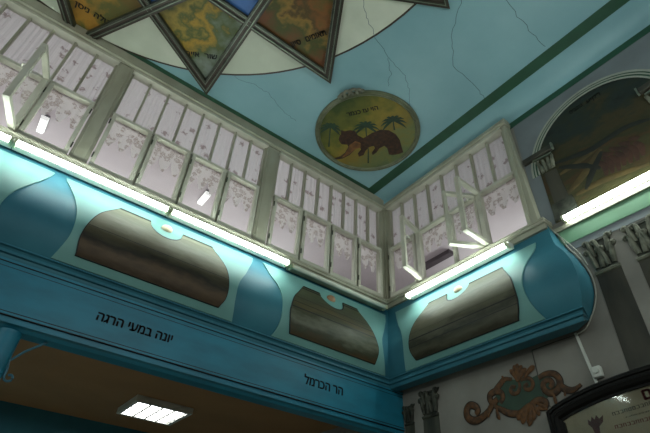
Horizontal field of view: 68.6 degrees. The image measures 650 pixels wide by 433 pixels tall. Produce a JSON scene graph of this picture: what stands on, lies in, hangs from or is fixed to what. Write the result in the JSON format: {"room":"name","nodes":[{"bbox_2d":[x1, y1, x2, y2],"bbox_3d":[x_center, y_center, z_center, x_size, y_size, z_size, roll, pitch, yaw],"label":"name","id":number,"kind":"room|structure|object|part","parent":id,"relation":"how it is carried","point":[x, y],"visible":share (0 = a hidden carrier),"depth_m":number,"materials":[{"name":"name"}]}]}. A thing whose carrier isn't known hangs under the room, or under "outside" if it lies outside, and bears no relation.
{"room":"house of worship","nodes":[
{"label":"house of worship","id":0,"kind":"room"},
{"bbox_2d":[0,400,147,432],"bbox_3d":[-3.443,3.469,4.542,5.660,3.150,0.150,27,-44,-26],"label":"wall","id":1,"kind":"structure","parent":0,"point":[14,418],"depth_m":5.46,"materials":[{"name":"teal paint"}]},
{"bbox_2d":[0,339,338,432],"bbox_3d":[-2.449,1.479,4.601,5.660,0.120,2.970,27,-44,-26],"label":"ceiling","id":2,"kind":"structure","parent":0,"point":[47,378],"depth_m":4.99,"materials":[{"name":"brown paint"}]},
{"bbox_2d":[116,394,192,425],"bbox_3d":[-1.863,2.129,5.207,0.625,0.070,0.640,27,-44,-26],"label":"ceiling light","id":3,"kind":"object","parent":2,"relation":"attached to","point":[142,407],"visible":1,"depth_m":5.12,"materials":[{"name":"white plastic"}]},
{"bbox_2d":[123,402,147,414],"bbox_3d":[-2.031,2.058,5.109,0.113,0.010,0.540,27,-44,-26],"label":"diffuser","id":4,"kind":"object","parent":3,"relation":"attached to","point":[138,407],"depth_m":5.09,"materials":[{"name":"white plastic"}]},
{"bbox_2d":[136,406,159,417],"bbox_3d":[-1.926,2.112,5.168,0.113,0.010,0.540,27,-44,-26],"label":"diffuser","id":5,"kind":"object","parent":3,"relation":"attached to","point":[147,411],"depth_m":5.15,"materials":[{"name":"white plastic"}]},
{"bbox_2d":[147,409,170,419],"bbox_3d":[-1.822,2.166,5.226,0.113,0.010,0.540,27,-44,-26],"label":"diffuser","id":6,"kind":"object","parent":3,"relation":"attached to","point":[158,414],"depth_m":5.20,"materials":[{"name":"white plastic"}]},
{"bbox_2d":[159,411,183,422],"bbox_3d":[-1.717,2.220,5.284,0.113,0.010,0.540,27,-44,-26],"label":"diffuser","id":7,"kind":"object","parent":3,"relation":"attached to","point":[172,416],"depth_m":5.27,"materials":[{"name":"white plastic"}]},
{"bbox_2d":[0,144,389,387],"bbox_3d":[-1.466,0.252,3.905,5.600,0.985,0.214,27,-44,-26],"label":"parapet","id":8,"kind":"structure","parent":0,"point":[36,219],"depth_m":3.74,"materials":[{"name":"teal paint"}]},
{"bbox_2d":[0,149,54,203],"bbox_3d":[-2.846,-0.463,3.109,1.808,0.773,0.201,27,-44,-26],"label":"panel","id":9,"kind":"object","parent":8,"relation":"attached to","point":[16,173],"visible":1,"depth_m":3.59,"materials":[{"name":"teal paint"}]},
{"bbox_2d":[68,63,133,162],"bbox_3d":[-2.080,-0.961,4.441,0.150,1.380,0.143,27,-44,-26],"label":"trim","id":10,"kind":"structure","parent":8,"relation":"attached to","point":[91,132],"depth_m":4.34,"materials":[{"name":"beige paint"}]},
{"bbox_2d":[75,208,228,307],"bbox_3d":[-1.351,0.301,3.917,1.221,0.630,0.188,27,-44,-26],"label":"painting","id":11,"kind":"object","parent":8,"relation":"attached to","point":[121,240],"visible":1,"depth_m":3.81},
{"bbox_2d":[51,178,252,321],"bbox_3d":[-1.360,0.303,3.937,1.741,0.773,0.201,27,-44,-26],"label":"panel","id":12,"kind":"object","parent":8,"relation":"attached to","point":[90,202],"visible":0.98,"depth_m":3.87,"materials":[{"name":"teal paint"}]},
{"bbox_2d":[251,146,279,243],"bbox_3d":[-0.671,-0.234,5.227,0.160,1.380,0.143,27,-44,-26],"label":"trim","id":13,"kind":"structure","parent":8,"relation":"attached to","point":[262,213],"depth_m":5.14,"materials":[{"name":"green paint"}]},
{"bbox_2d":[0,125,552,309],"bbox_3d":[-0.853,-0.573,3.637,5.660,0.105,2.082,27,-44,-26],"label":"trim ledge","id":14,"kind":"object","parent":8,"relation":"on","point":[539,225],"visible":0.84,"depth_m":4.44,"materials":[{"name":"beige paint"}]},
{"bbox_2d":[0,132,14,148],"bbox_3d":[-2.885,-0.822,3.357,1.260,0.074,0.128,27,-44,-26],"label":"fluorescent light","id":15,"kind":"object","parent":14,"relation":"attached to","point":[5,140],"visible":0.88,"depth_m":3.58,"materials":[{"name":"white plastic"}]},
{"bbox_2d":[0,0,119,154],"bbox_3d":[-2.672,-1.424,3.910,1.645,1.387,0.451,27,-44,-26],"label":"window","id":16,"kind":"structure","parent":14,"relation":"on","point":[18,123],"depth_m":4.15,"materials":[{"name":"paint"}]},
{"bbox_2d":[0,63,38,104],"bbox_3d":[-2.651,-1.124,4.078,0.365,0.334,0.008,27,-44,-26],"label":"lace valance","id":17,"kind":"object","parent":16,"relation":"attached to","point":[7,74],"visible":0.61,"depth_m":4.10,"materials":[{"name":"white fabric"}]},
{"bbox_2d":[0,5,113,110],"bbox_3d":[-2.814,-1.594,4.305,1.690,0.703,0.010,27,-44,-26],"label":"curtain","id":18,"kind":"object","parent":16,"relation":"hanging from","point":[32,36],"visible":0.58,"depth_m":4.49,"materials":[{"name":"white fabric"}]},
{"bbox_3d":[-2.743,-1.869,4.448,1.645,0.028,0.100,27,-44,-26],"label":"head rail","id":19,"kind":"part","parent":16,"relation":"part of","materials":[{"name":"paint"}]},
{"bbox_2d":[41,89,87,128],"bbox_3d":[-2.328,-0.958,4.258,0.365,0.334,0.008,27,-44,-26],"label":"lace valance","id":20,"kind":"object","parent":16,"relation":"attached to","point":[66,105],"visible":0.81,"depth_m":4.26,"materials":[{"name":"white fabric"}]},
{"bbox_2d":[12,138,170,215],"bbox_3d":[-1.880,-0.303,3.918,1.255,0.074,0.128,27,-44,-26],"label":"fluorescent light","id":21,"kind":"object","parent":14,"relation":"attached to","point":[21,147],"visible":1,"depth_m":3.87,"materials":[{"name":"white plastic"}]},
{"bbox_2d":[88,70,268,237],"bbox_3d":[-1.361,-0.609,4.812,1.615,1.387,0.101,27,-44,-26],"label":"window","id":22,"kind":"structure","parent":14,"relation":"on","point":[140,165],"depth_m":4.78,"materials":[{"name":"paint"}]},
{"bbox_2d":[105,120,145,157],"bbox_3d":[-1.887,-0.730,4.504,0.363,0.334,0.008,27,-44,-26],"label":"lace valance","id":23,"kind":"object","parent":22,"relation":"attached to","point":[127,135],"visible":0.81,"depth_m":4.52,"materials":[{"name":"white fabric"}]},
{"bbox_2d":[148,142,184,176],"bbox_3d":[-1.566,-0.565,4.683,0.363,0.334,0.008,27,-44,-26],"label":"lace valance","id":24,"kind":"object","parent":22,"relation":"attached to","point":[168,156],"visible":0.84,"depth_m":4.70,"materials":[{"name":"white fabric"}]},
{"bbox_2d":[109,79,262,184],"bbox_3d":[-1.389,-0.858,5.099,1.630,0.703,0.010,27,-44,-26],"label":"window panes","id":25,"kind":"object","parent":22,"relation":"hanging from","point":[148,116],"visible":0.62,"depth_m":5.08,"materials":[{"name":"white glass"}]},
{"bbox_3d":[-1.326,-1.137,5.239,1.615,0.028,0.100,27,-44,-26],"label":"head rail","id":26,"kind":"part","parent":22,"relation":"part of","materials":[{"name":"paint"}]},
{"bbox_2d":[188,161,220,194],"bbox_3d":[-1.245,-0.399,4.862,0.363,0.334,0.008,27,-44,-26],"label":"lace valance","id":27,"kind":"object","parent":22,"relation":"attached to","point":[205,174],"visible":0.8,"depth_m":4.88,"materials":[{"name":"white fabric"}]},
{"bbox_2d":[225,179,253,211],"bbox_3d":[-0.924,-0.233,5.040,0.363,0.334,0.008,27,-44,-26],"label":"lace valance","id":28,"kind":"object","parent":22,"relation":"attached to","point":[239,190],"visible":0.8,"depth_m":5.07,"materials":[{"name":"white fabric"}]},
{"bbox_2d":[166,208,290,267],"bbox_3d":[-0.873,0.216,4.479,1.265,0.074,0.128,27,-44,-26],"label":"fluorescent light","id":29,"kind":"object","parent":14,"relation":"attached to","point":[173,214],"visible":0.94,"depth_m":4.43,"materials":[{"name":"white plastic"}]},
{"bbox_2d":[266,152,382,296],"bbox_3d":[0.057,0.122,5.602,1.615,1.387,0.101,27,-44,-26],"label":"window","id":30,"kind":"structure","parent":14,"relation":"on","point":[298,253],"depth_m":5.59,"materials":[{"name":"paint"}]},
{"bbox_2d":[269,200,296,232],"bbox_3d":[-0.467,0.003,5.295,0.360,0.334,0.008,27,-44,-26],"label":"lace valance","id":31,"kind":"object","parent":30,"relation":"attached to","point":[284,214],"visible":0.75,"depth_m":5.32,"materials":[{"name":"white fabric"}]},
{"bbox_2d":[305,217,324,246],"bbox_3d":[-0.148,0.167,5.473,0.360,0.334,0.008,27,-44,-26],"label":"lace valance","id":32,"kind":"object","parent":30,"relation":"attached to","point":[314,228],"visible":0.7,"depth_m":5.51,"materials":[{"name":"white fabric"}]},
{"bbox_2d":[274,160,376,253],"bbox_3d":[0.044,-0.118,5.898,1.670,0.703,0.010,27,-44,-26],"label":"curtain","id":33,"kind":"object","parent":30,"relation":"hanging from","point":[283,169],"visible":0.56,"depth_m":5.89,"materials":[{"name":"white fabric"}]},
{"bbox_3d":[0.092,-0.406,6.029,1.615,0.028,0.100,27,-44,-26],"label":"head rail","id":34,"kind":"part","parent":30,"relation":"part of","materials":[{"name":"paint"}]},
{"bbox_2d":[334,231,350,259],"bbox_3d":[0.170,0.331,5.651,0.360,0.334,0.008,27,-44,-26],"label":"lace valance","id":35,"kind":"object","parent":30,"relation":"attached to","point":[341,242],"visible":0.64,"depth_m":5.69,"materials":[{"name":"white fabric"}]},
{"bbox_2d":[361,245,375,271],"bbox_3d":[0.489,0.496,5.828,0.360,0.334,0.008,27,-44,-26],"label":"lace valance","id":36,"kind":"object","parent":30,"relation":"attached to","point":[366,253],"visible":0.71,"depth_m":5.87,"materials":[{"name":"white fabric"}]},
{"bbox_2d":[286,264,387,310],"bbox_3d":[0.152,0.768,5.088,1.290,0.074,0.128,27,-44,-26],"label":"fluorescent light","id":37,"kind":"object","parent":14,"relation":"attached to","point":[292,268],"visible":0.94,"depth_m":5.04,"materials":[{"name":"green paint"}]},
{"bbox_2d":[386,128,513,296],"bbox_3d":[1.218,-0.060,5.282,0.460,1.387,1.805,27,-44,-26],"label":"window","id":38,"kind":"structure","parent":14,"relation":"on","point":[484,237],"depth_m":5.26,"materials":[{"name":"paint"}]},
{"bbox_2d":[395,241,412,268],"bbox_3d":[1.006,0.443,5.742,0.008,0.307,0.460,27,-44,-26],"label":"lace valance","id":39,"kind":"object","parent":38,"relation":"attached to","point":[398,254],"visible":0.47,"depth_m":5.80,"materials":[{"name":"white fabric"}]},
{"bbox_2d":[423,221,447,252],"bbox_3d":[1.292,0.217,5.438,0.008,0.307,0.450,27,-44,-26],"label":"lace valance","id":40,"kind":"object","parent":38,"relation":"attached to","point":[436,233],"visible":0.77,"depth_m":5.48,"materials":[{"name":"white fabric"}]},
{"bbox_3d":[1.397,-0.514,5.788,0.100,0.028,1.805,27,-44,-26],"label":"head rail","id":41,"kind":"part","parent":38,"relation":"part of","materials":[{"name":"paint"}]},
{"bbox_2d":[392,136,510,253],"bbox_3d":[1.429,-0.228,5.649,0.010,0.703,1.870,27,-44,-26],"label":"curtain","id":42,"kind":"object","parent":38,"relation":"hanging from","point":[497,148],"visible":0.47,"depth_m":5.60,"materials":[{"name":"white fabric"}]},
{"bbox_2d":[453,203,475,233],"bbox_3d":[1.559,0.006,5.155,0.008,0.307,0.395,27,-44,-26],"label":"lace valance","id":43,"kind":"object","parent":38,"relation":"attached to","point":[470,212],"visible":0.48,"depth_m":5.19,"materials":[{"name":"white fabric"}]},
{"bbox_2d":[483,177,518,215],"bbox_3d":[1.817,-0.198,4.881,0.008,0.307,0.420,27,-44,-26],"label":"lace valance","id":44,"kind":"object","parent":38,"relation":"attached to","point":[500,194],"visible":0.9,"depth_m":4.90,"materials":[{"name":"white fabric"}]},
{"bbox_2d":[404,241,513,299],"bbox_3d":[1.289,0.561,4.729,0.128,0.074,1.285,27,-44,-26],"label":"fluorescent light","id":45,"kind":"object","parent":14,"relation":"attached to","point":[507,246],"visible":1,"depth_m":4.65,"materials":[{"name":"white plastic"}]},
{"bbox_2d":[552,230,587,264],"bbox_3d":[2.043,0.251,3.988,0.009,0.463,0.198,27,-44,-26],"label":"cable","id":46,"kind":"object","parent":14,"relation":"hanging from","point":[552,230],"visible":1,"depth_m":3.98,"materials":[{"name":"grey plastic"}]},
{"bbox_2d":[263,263,385,375],"bbox_3d":[0.072,1.043,4.736,1.624,0.773,0.201,27,-44,-26],"label":"panel","id":47,"kind":"object","parent":8,"relation":"attached to","point":[288,284],"visible":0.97,"depth_m":4.69,"materials":[{"name":"teal paint"}]},
{"bbox_2d":[289,286,378,364],"bbox_3d":[0.066,1.034,4.704,1.077,0.624,0.186,27,-44,-26],"label":"painting","id":48,"kind":"object","parent":8,"relation":"attached to","point":[345,330],"visible":1,"depth_m":4.60},
{"bbox_2d":[376,210,395,298],"bbox_3d":[0.770,0.492,6.008,0.175,1.380,0.190,27,-44,-26],"label":"trim","id":49,"kind":"structure","parent":8,"relation":"attached to","point":[384,216],"depth_m":5.98,"materials":[{"name":"green paint"}]},
{"bbox_2d":[13,0,383,211],"bbox_3d":[-1.407,-1.284,5.221,5.600,0.170,0.065,27,-44,-26],"label":"crown molding","id":50,"kind":"structure","parent":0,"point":[125,58],"depth_m":5.18,"materials":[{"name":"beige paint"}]},
{"bbox_2d":[0,82,526,291],"bbox_3d":[-0.582,-0.657,6.090,8.200,0.100,4.750,27,-44,-26],"label":"lace curtains","id":51,"kind":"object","parent":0,"point":[506,221],"depth_m":6.66,"materials":[{"name":"fabric"}]},
{"bbox_2d":[36,114,49,133],"bbox_3d":[-3.349,-1.091,5.643,0.090,0.070,0.300,27,-44,-26],"label":"lamp","id":52,"kind":"object","parent":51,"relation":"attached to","point":[42,125],"visible":0.98,"depth_m":5.60,"materials":[{"name":"white"}]},
{"bbox_2d":[197,189,210,204],"bbox_3d":[-1.660,-0.252,6.545,0.090,0.070,0.300,27,-44,-26],"label":"lamp","id":53,"kind":"object","parent":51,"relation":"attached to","point":[203,198],"visible":0.9,"depth_m":6.51,"materials":[{"name":"white"}]},
{"bbox_2d":[425,249,452,269],"bbox_3d":[1.744,0.678,7.418,0.100,0.070,0.580,27,-44,-26],"label":"beam","id":54,"kind":"structure","parent":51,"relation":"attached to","point":[448,253],"depth_m":7.36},
{"bbox_2d":[37,0,649,203],"bbox_3d":[-0.899,-2.999,3.262,8.460,0.300,5.060,27,-44,-26],"label":"ceiling","id":55,"kind":"structure","parent":0,"point":[469,66],"depth_m":4.90,"materials":[{"name":"blue paint"}]},
{"bbox_2d":[40,0,412,73],"bbox_3d":[-0.967,-2.998,3.181,4.770,0.002,4.770,27,-44,-26],"label":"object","id":56,"kind":"structure","parent":55,"relation":"attached to","point":[255,55],"depth_m":4.73,"materials":[{"name":"beige paint"}]},
{"bbox_2d":[38,0,415,75],"bbox_3d":[-0.967,-2.998,3.181,4.790,0.002,4.790,27,-44,-26],"label":"trim","id":57,"kind":"structure","parent":55,"relation":"attached to","point":[413,5],"depth_m":4.88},
{"bbox_2d":[57,0,449,94],"bbox_3d":[-0.894,-3.030,3.079,5.300,0.068,5.050,27,-44,-26],"label":"star","id":58,"kind":"object","parent":55,"relation":"attached to","point":[205,35],"visible":1,"depth_m":4.58,"materials":[{"name":"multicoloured paint"}]},
{"bbox_2d":[69,0,140,29],"bbox_3d":[-2.215,-2.097,4.393,0.826,0.005,0.840,-13,-42,19],"label":"painting","id":59,"kind":"object","parent":58,"relation":"on","point":[88,14],"depth_m":4.54},
{"bbox_3d":[-1.314,-2.701,3.527,4.347,0.060,3.655,27,-44,-26],"label":"frame moulding","id":60,"kind":"part","parent":58,"relation":"part of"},
{"bbox_3d":[-1.298,-2.713,3.510,4.534,0.062,3.709,27,-44,-26],"label":"frame moulding","id":61,"kind":"part","parent":58,"relation":"part of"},
{"bbox_2d":[159,0,241,77],"bbox_3d":[-1.338,-1.760,4.738,0.840,0.005,0.970,27,-44,-26],"label":"painting","id":62,"kind":"object","parent":58,"relation":"on","point":[203,30],"depth_m":4.64},
{"bbox_3d":[-1.468,-3.236,2.886,3.765,0.048,4.347,27,-44,-26],"label":"frame moulding","id":63,"kind":"part","parent":58,"relation":"part of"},
{"bbox_3d":[-1.490,-3.247,2.874,3.927,0.050,4.534,27,-44,-26],"label":"frame moulding","id":64,"kind":"part","parent":58,"relation":"part of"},
{"bbox_2d":[151,0,257,14],"bbox_3d":[-0.967,-2.996,3.179,3.620,0.002,3.620,27,-44,-26],"label":"painting","id":65,"kind":"object","parent":58,"relation":"on","point":[189,7],"depth_m":4.47},
{"bbox_3d":[-0.574,-3.294,2.749,4.534,0.038,3.927,27,-44,-26],"label":"frame moulding","id":66,"kind":"part","parent":58,"relation":"part of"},
{"bbox_3d":[-0.590,-3.282,2.767,4.347,0.036,3.765,27,-44,-26],"label":"frame moulding","id":67,"kind":"part","parent":58,"relation":"part of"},
{"bbox_2d":[258,0,332,67],"bbox_3d":[-0.071,-1.820,4.561,0.970,0.005,0.840,27,-44,-26],"label":"painting","id":68,"kind":"object","parent":58,"relation":"on","point":[304,25],"depth_m":4.57},
{"bbox_3d":[-0.447,-2.718,3.462,3.927,0.026,4.534,27,-44,-26],"label":"frame moulding","id":69,"kind":"part","parent":58,"relation":"part of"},
{"bbox_2d":[315,88,419,170],"bbox_3d":[0.491,-0.947,5.558,1.232,0.065,1.226,27,-44,-26],"label":"ceiling medallion","id":70,"kind":"object","parent":55,"relation":"attached to","point":[361,129],"visible":1,"depth_m":5.52,"materials":[{"name":"paint"}]},
{"bbox_2d":[321,25,649,432],"bbox_3d":[1.324,1.761,4.139,0.230,5.790,7.840,27,-44,-26],"label":"wall","id":71,"kind":"structure","parent":0,"point":[600,342],"depth_m":3.94,"materials":[{"name":"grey paint"}]},
{"bbox_2d":[402,404,414,432],"bbox_3d":[0.791,2.353,4.325,0.036,1.249,0.166,27,-44,-26],"label":"column","id":72,"kind":"structure","parent":71,"relation":"attached to","point":[408,413],"depth_m":4.63,"materials":[{"name":"grey stone"}]},
{"bbox_2d":[418,386,440,432],"bbox_3d":[0.959,2.187,4.177,0.049,1.339,0.270,27,-44,-26],"label":"column","id":73,"kind":"structure","parent":71,"relation":"attached to","point":[428,401],"depth_m":4.46,"materials":[{"name":"grey stone"}]},
{"bbox_2d":[384,118,509,210],"bbox_3d":[1.394,-0.564,5.836,0.122,0.110,1.969,27,-44,-26],"label":"crown molding","id":74,"kind":"structure","parent":71,"relation":"attached to","point":[502,122],"depth_m":5.66,"materials":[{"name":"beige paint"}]},
{"bbox_2d":[463,397,497,424],"bbox_3d":[1.326,1.648,4.038,0.009,0.205,0.383,27,-44,-26],"label":"scroll ornament","id":75,"kind":"object","parent":71,"relation":"attached to","point":[479,418],"depth_m":4.04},
{"bbox_2d":[487,388,504,403],"bbox_3d":[1.431,1.512,3.977,0.008,0.160,0.184,27,-44,-26],"label":"scroll ornament","id":76,"kind":"object","parent":71,"relation":"attached to","point":[499,393],"depth_m":3.97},
{"bbox_2d":[494,405,516,417],"bbox_3d":[1.496,1.550,3.824,0.008,0.146,0.316,27,-44,-26],"label":"scroll ornament","id":77,"kind":"object","parent":71,"relation":"attached to","point":[510,411],"depth_m":3.85,"materials":[{"name":"brown wood"}]},
{"bbox_2d":[501,126,540,224],"bbox_3d":[1.949,-0.440,4.757,0.094,1.380,0.110,27,-44,-26],"label":"trim","id":78,"kind":"structure","parent":71,"relation":"attached to","point":[531,212],"depth_m":4.66,"materials":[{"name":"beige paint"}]},
{"bbox_2d":[463,363,581,425],"bbox_3d":[1.538,1.443,3.837,0.019,0.493,1.092,27,-44,-26],"label":"cartouche","id":79,"kind":"object","parent":71,"relation":"attached to","point":[517,398],"visible":1,"depth_m":3.80,"materials":[{"name":"paint"}]},
{"bbox_2d":[529,396,548,410],"bbox_3d":[1.644,1.442,3.659,0.007,0.117,0.175,27,-44,-26],"label":"scroll ornament","id":80,"kind":"object","parent":71,"relation":"attached to","point":[543,402],"depth_m":3.66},
{"bbox_2d":[539,370,563,396],"bbox_3d":[1.735,1.277,3.648,0.007,0.205,0.200,27,-44,-26],"label":"scroll ornament","id":81,"kind":"object","parent":71,"relation":"attached to","point":[548,387],"depth_m":3.65,"materials":[{"name":"brown wood"}]},
{"bbox_2d":[532,335,574,406],"bbox_3d":[1.793,1.181,3.633,0.006,0.468,0.381,27,-44,-26],"label":"wire","id":82,"kind":"object","parent":71,"relation":"attached to","point":[572,335],"visible":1,"depth_m":3.77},
{"bbox_2d":[561,383,581,393],"bbox_3d":[1.813,1.263,3.522,0.007,0.101,0.186,27,-44,-26],"label":"scroll ornament","id":83,"kind":"object","parent":71,"relation":"attached to","point":[566,389],"depth_m":3.51,"materials":[{"name":"brown wood"}]},
{"bbox_2d":[522,69,649,222],"bbox_3d":[2.426,-0.733,4.220,0.060,1.282,1.440,27,-44,-26],"label":"mural","id":84,"kind":"object","parent":71,"relation":"attached to","point":[597,141],"visible":1,"depth_m":4.23,"materials":[{"name":"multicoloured paint"}]},
{"bbox_2d":[574,333,604,382],"bbox_3d":[1.925,1.023,3.482,0.062,0.415,0.121,27,-44,-26],"label":"conduit","id":85,"kind":"object","parent":71,"relation":"attached to","point":[596,371],"visible":0.98,"depth_m":3.39,"materials":[{"name":"white plastic"}]},
{"bbox_2d":[546,364,649,432],"bbox_3d":[2.126,1.363,2.800,0.070,1.012,1.620,27,-44,-26],"label":"framed notice","id":86,"kind":"object","parent":71,"relation":"attached to","point":[620,403],"visible":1,"depth_m":3.23,"materials":[{"name":"brown wood"}]},
{"bbox_2d":[560,171,649,222],"bbox_3d":[2.440,-0.276,3.730,0.086,0.074,1.250,27,-44,-26],"label":"fluorescent light","id":87,"kind":"object","parent":71,"relation":"attached to","point":[645,177],"visible":1,"depth_m":3.86,"materials":[{"name":"white plastic"}]},
{"bbox_2d":[581,230,649,370],"bbox_3d":[2.149,0.729,3.395,0.050,1.445,0.264,27,-44,-26],"label":"column","id":88,"kind":"structure","parent":71,"relation":"attached to","point":[630,327],"depth_m":3.48,"materials":[{"name":"stone"}]},
{"bbox_2d":[619,214,649,287],"bbox_3d":[2.338,0.586,3.187,0.051,1.427,0.276,27,-44,-26],"label":"column","id":89,"kind":"structure","parent":71,"relation":"attached to","point":[637,235],"depth_m":3.53,"materials":[{"name":"stone"}]},
{"bbox_2d":[387,226,593,391],"bbox_3d":[1.320,0.883,4.458,0.274,0.985,2.264,27,-44,-26],"label":"parapet","id":90,"kind":"structure","parent":0,"point":[559,287],"depth_m":3.88,"materials":[{"name":"teal paint"}]},
{"bbox_2d":[408,267,519,360],"bbox_3d":[1.268,0.879,4.394,0.181,0.622,1.235,27,-44,-26],"label":"painting","id":91,"kind":"object","parent":90,"relation":"attached to","point":[489,303],"visible":1,"depth_m":4.28},
{"bbox_2d":[395,243,545,371],"bbox_3d":[1.230,0.914,4.482,0.201,0.773,1.768,27,-44,-26],"label":"panel","id":92,"kind":"object","parent":90,"relation":"attached to","point":[514,264],"visible":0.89,"depth_m":4.33,"materials":[{"name":"teal paint"}]},
{"bbox_2d":[557,233,596,334],"bbox_3d":[2.023,0.486,3.846,0.012,0.926,0.258,27,-44,-26],"label":"cable","id":93,"kind":"object","parent":90,"relation":"attached to","point":[557,233],"visible":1,"depth_m":3.67,"materials":[{"name":"grey plastic"}]},
{"bbox_3d":[-2.144,2.338,0.443,8.160,0.100,7.840,27,-44,-26],"label":"floor","id":94,"kind":"structure","parent":0,"visible":0},
{"bbox_2d":[0,327,47,382],"bbox_3d":[-2.076,1.885,2.236,0.353,2.861,0.225,27,-44,-26],"label":"support pillar","id":95,"kind":"structure","parent":94,"relation":"on","point":[10,338],"depth_m":3.01,"materials":[{"name":"blue paint"}]},
{"bbox_2d":[0,256,404,432],"bbox_3d":[-1.514,0.843,3.513,5.660,0.440,0.154,27,-44,-26],"label":"beam","id":96,"kind":"structure","parent":95,"relation":"on","point":[74,317],"depth_m":3.66,"materials":[{"name":"blue paint"}]}
]}

